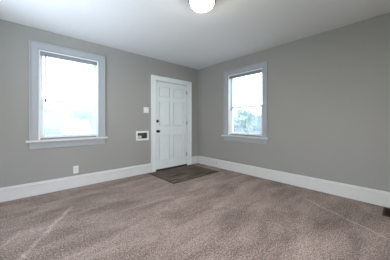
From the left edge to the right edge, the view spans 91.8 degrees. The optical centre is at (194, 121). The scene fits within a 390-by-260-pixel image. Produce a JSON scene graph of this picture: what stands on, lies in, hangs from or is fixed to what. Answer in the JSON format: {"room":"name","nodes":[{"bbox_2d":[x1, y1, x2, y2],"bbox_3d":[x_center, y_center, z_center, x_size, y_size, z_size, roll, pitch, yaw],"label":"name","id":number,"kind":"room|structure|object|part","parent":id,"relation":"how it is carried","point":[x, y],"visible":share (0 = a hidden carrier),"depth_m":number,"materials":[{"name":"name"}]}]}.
{"room":"empty living room","nodes":[
{"label":"empty living room","id":0,"kind":"room"},
{"bbox_2d":[0,19,197,202],"bbox_3d":[-1.485,-0.147,3.650,4.410,2.455,0.160,0,0,-42],"label":"wall","id":1,"kind":"structure","parent":0,"point":[127,74],"depth_m":3.17,"materials":[{"name":"grey paint"}]},
{"bbox_2d":[25,39,107,148],"bbox_3d":[-2.048,-0.394,3.106,1.102,1.573,0.268,0,0,-42],"label":"window","id":2,"kind":"structure","parent":1,"relation":"in","point":[35,112],"depth_m":2.93,"materials":[{"name":"grey paint"}]},
{"bbox_3d":[-2.062,-0.049,3.121,0.758,0.608,0.032,0,0,-42],"label":"sash","id":3,"kind":"part","parent":2,"relation":"part of","materials":[{"name":"glass"}]},
{"bbox_2d":[40,51,96,138],"bbox_3d":[-2.018,-0.398,3.072,0.772,1.314,0.050,0,0,-42],"label":"mini blind","id":4,"kind":"object","parent":2,"relation":"attached to","point":[42,53],"visible":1,"depth_m":3.04,"materials":[{"name":"grey plastic"}]},
{"bbox_3d":[-2.025,0.250,3.081,0.768,0.018,0.024,0,0,-42],"label":"rail","id":5,"kind":"part","parent":4,"relation":"part of","materials":[{"name":"white plastic"}]},
{"bbox_3d":[-2.025,-0.386,3.081,0.513,1.258,0.026,0,0,-42],"label":"ladder cord","id":6,"kind":"part","parent":4,"relation":"part of","materials":[{"name":"white fabric"}]},
{"bbox_3d":[-2.086,-0.686,3.147,0.782,0.739,0.032,0,0,-42],"label":"sash","id":7,"kind":"part","parent":2,"relation":"part of","materials":[{"name":"white plastic"}]},
{"bbox_2d":[73,166,77,173],"bbox_3d":[-1.958,0.782,3.106,0.074,0.120,0.009,0,0,-42],"label":"wall outlet","id":8,"kind":"object","parent":1,"relation":"attached to","point":[75,168],"visible":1,"depth_m":3.10,"materials":[{"name":"white plastic"}]},
{"bbox_2d":[0,156,197,202],"bbox_3d":[-1.482,0.976,3.527,4.250,0.191,0.026,0,0,-42],"label":"baseboard","id":9,"kind":"structure","parent":1,"relation":"attached to","point":[9,193],"depth_m":3.02,"materials":[{"name":"white paint"}]},
{"bbox_2d":[136,131,148,140],"bbox_3d":[-1.116,0.282,3.935,0.283,0.192,0.110,0,0,-42],"label":"recessed wall box","id":10,"kind":"object","parent":1,"relation":"attached to","point":[140,135],"visible":0.94,"depth_m":3.94,"materials":[{"name":"white plastic"}]},
{"bbox_2d":[144,107,148,112],"bbox_3d":[-1.018,-0.251,3.954,0.116,0.118,0.018,0,0,-42],"label":"light switch","id":11,"kind":"object","parent":1,"relation":"attached to","point":[146,109],"visible":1,"depth_m":3.96,"materials":[{"name":"white plastic"}]},
{"bbox_2d":[151,75,191,172],"bbox_3d":[-0.556,0.036,4.448,1.128,2.087,0.229,0,0,-42],"label":"door","id":12,"kind":"structure","parent":1,"relation":"in","point":[171,99],"depth_m":4.38,"materials":[{"name":"white paint"}]},
{"bbox_3d":[-0.700,-0.670,4.290,0.249,0.195,0.021,0,0,-42],"label":"panel","id":13,"kind":"part","parent":12,"relation":"part of","materials":[{"name":"white paint"}]},
{"bbox_3d":[-0.700,-0.181,4.290,0.249,0.537,0.021,0,0,-42],"label":"panel","id":14,"kind":"part","parent":12,"relation":"part of","materials":[{"name":"white paint"}]},
{"bbox_3d":[-0.700,0.573,4.290,0.249,0.524,0.021,0,0,-42],"label":"panel","id":15,"kind":"part","parent":12,"relation":"part of","materials":[{"name":"white paint"}]},
{"bbox_3d":[-0.413,-0.670,4.550,0.271,0.195,0.021,0,0,-42],"label":"panel","id":16,"kind":"part","parent":12,"relation":"part of","materials":[{"name":"white paint"}]},
{"bbox_3d":[-0.413,-0.181,4.550,0.271,0.537,0.021,0,0,-42],"label":"panel","id":17,"kind":"part","parent":12,"relation":"part of","materials":[{"name":"white paint"}]},
{"bbox_3d":[-0.413,0.573,4.550,0.271,0.524,0.021,0,0,-42],"label":"panel","id":18,"kind":"part","parent":12,"relation":"part of","materials":[{"name":"white paint"}]},
{"bbox_2d":[0,163,389,259],"bbox_3d":[0.113,1.140,1.772,4.570,0.120,5.090,0,0,-42],"label":"floor","id":19,"kind":"structure","parent":0,"point":[224,214],"depth_m":2.01,"materials":[{"name":"beige carpet"}]},
{"bbox_2d":[148,165,218,183],"bbox_3d":[-0.234,1.074,4.025,1.198,0.010,0.908,0,0,-42],"label":"mat","id":20,"kind":"object","parent":19,"relation":"on","point":[183,173],"visible":1,"depth_m":3.93,"materials":[{"name":"brown wood"}]},
{"bbox_2d":[382,207,389,216],"bbox_3d":[2.320,1.076,2.227,0.290,0.008,0.150,0,0,-42],"label":"floor vent","id":21,"kind":"object","parent":19,"relation":"in","point":[386,211],"visible":1,"depth_m":2.25,"materials":[{"name":"black metal"}]},
{"bbox_2d":[384,209,389,215],"bbox_3d":[2.320,1.076,2.227,0.254,0.005,0.114,0,0,-42],"label":"grille","id":22,"kind":"object","parent":21,"relation":"attached to","point":[386,211],"depth_m":2.24,"materials":[{"name":"black metal"}]},
{"bbox_2d":[0,0,389,69],"bbox_3d":[0.113,-1.435,1.772,4.570,0.120,5.090,0,0,-42],"label":"ceiling","id":23,"kind":"structure","parent":0,"point":[172,31],"depth_m":2.59,"materials":[{"name":"white paint"}]},
{"bbox_2d":[188,0,215,11],"bbox_3d":[0.074,-1.282,2.000,0.332,0.185,0.332,0,0,-42],"label":"ceiling light","id":24,"kind":"object","parent":23,"relation":"attached to","point":[197,5],"visible":1,"depth_m":1.96,"materials":[{"name":"white glass"}]},
{"bbox_2d":[198,12,389,207],"bbox_3d":[1.745,-0.147,3.254,0.160,2.455,4.770,0,0,-42],"label":"wall","id":25,"kind":"structure","parent":0,"point":[329,91],"depth_m":2.91,"materials":[{"name":"grey paint"}]},
{"bbox_2d":[221,61,269,143],"bbox_3d":[1.063,-0.362,3.969,0.268,1.565,1.110,0,0,-42],"label":"window","id":26,"kind":"structure","parent":25,"relation":"in","point":[228,104],"depth_m":3.90,"materials":[{"name":"grey paint"}]},
{"bbox_2d":[229,69,261,136],"bbox_3d":[1.029,-0.367,3.939,0.050,1.306,0.780,0,0,-42],"label":"mini blind","id":27,"kind":"object","parent":26,"relation":"attached to","point":[260,70],"visible":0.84,"depth_m":3.89,"materials":[{"name":"grey plastic"}]},
{"bbox_3d":[1.038,0.277,3.946,0.024,0.018,0.776,0,0,-42],"label":"rail","id":28,"kind":"part","parent":27,"relation":"part of","materials":[{"name":"white plastic"}]},
{"bbox_3d":[1.104,-0.661,4.007,0.032,0.719,0.790,0,0,-42],"label":"sash","id":29,"kind":"part","parent":26,"relation":"part of","materials":[{"name":"white plastic"}]},
{"bbox_3d":[1.078,-0.028,3.983,0.032,0.620,0.766,0,0,-42],"label":"sash","id":30,"kind":"part","parent":26,"relation":"part of","materials":[{"name":"clear glass"}]},
{"bbox_2d":[198,156,389,207],"bbox_3d":[1.685,0.976,3.182,0.026,0.191,4.744,0,0,-42],"label":"baseboard","id":31,"kind":"structure","parent":25,"relation":"attached to","point":[373,196],"depth_m":3.00,"materials":[{"name":"white paint"}]},
{"label":"outside","id":32,"kind":"structure","parent":0,"visible":0},
{"label":"ground","id":33,"kind":"structure","parent":32,"visible":0},
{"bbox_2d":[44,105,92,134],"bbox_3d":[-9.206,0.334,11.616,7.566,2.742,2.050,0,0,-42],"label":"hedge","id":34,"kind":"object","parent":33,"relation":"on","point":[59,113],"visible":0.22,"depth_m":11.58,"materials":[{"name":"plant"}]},
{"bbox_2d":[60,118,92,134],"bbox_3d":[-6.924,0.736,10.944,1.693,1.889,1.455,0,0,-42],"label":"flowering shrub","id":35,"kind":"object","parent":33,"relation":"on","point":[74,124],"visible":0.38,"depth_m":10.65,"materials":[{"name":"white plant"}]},
{"bbox_2d":[233,108,257,132],"bbox_3d":[3.880,0.251,14.548,1.830,2.873,1.884,0,0,-36],"label":"tree","id":36,"kind":"object","parent":33,"relation":"on","point":[244,121],"visible":0.98,"depth_m":14.29,"materials":[{"name":"green plant"}]},
{"bbox_2d":[233,114,260,133],"bbox_3d":[4.621,0.443,16.772,1.980,2.473,8.816,0,0,-42],"label":"hedge","id":37,"kind":"object","parent":33,"relation":"on","point":[238,128],"visible":0.04,"depth_m":15.70,"materials":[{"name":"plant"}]}
]}

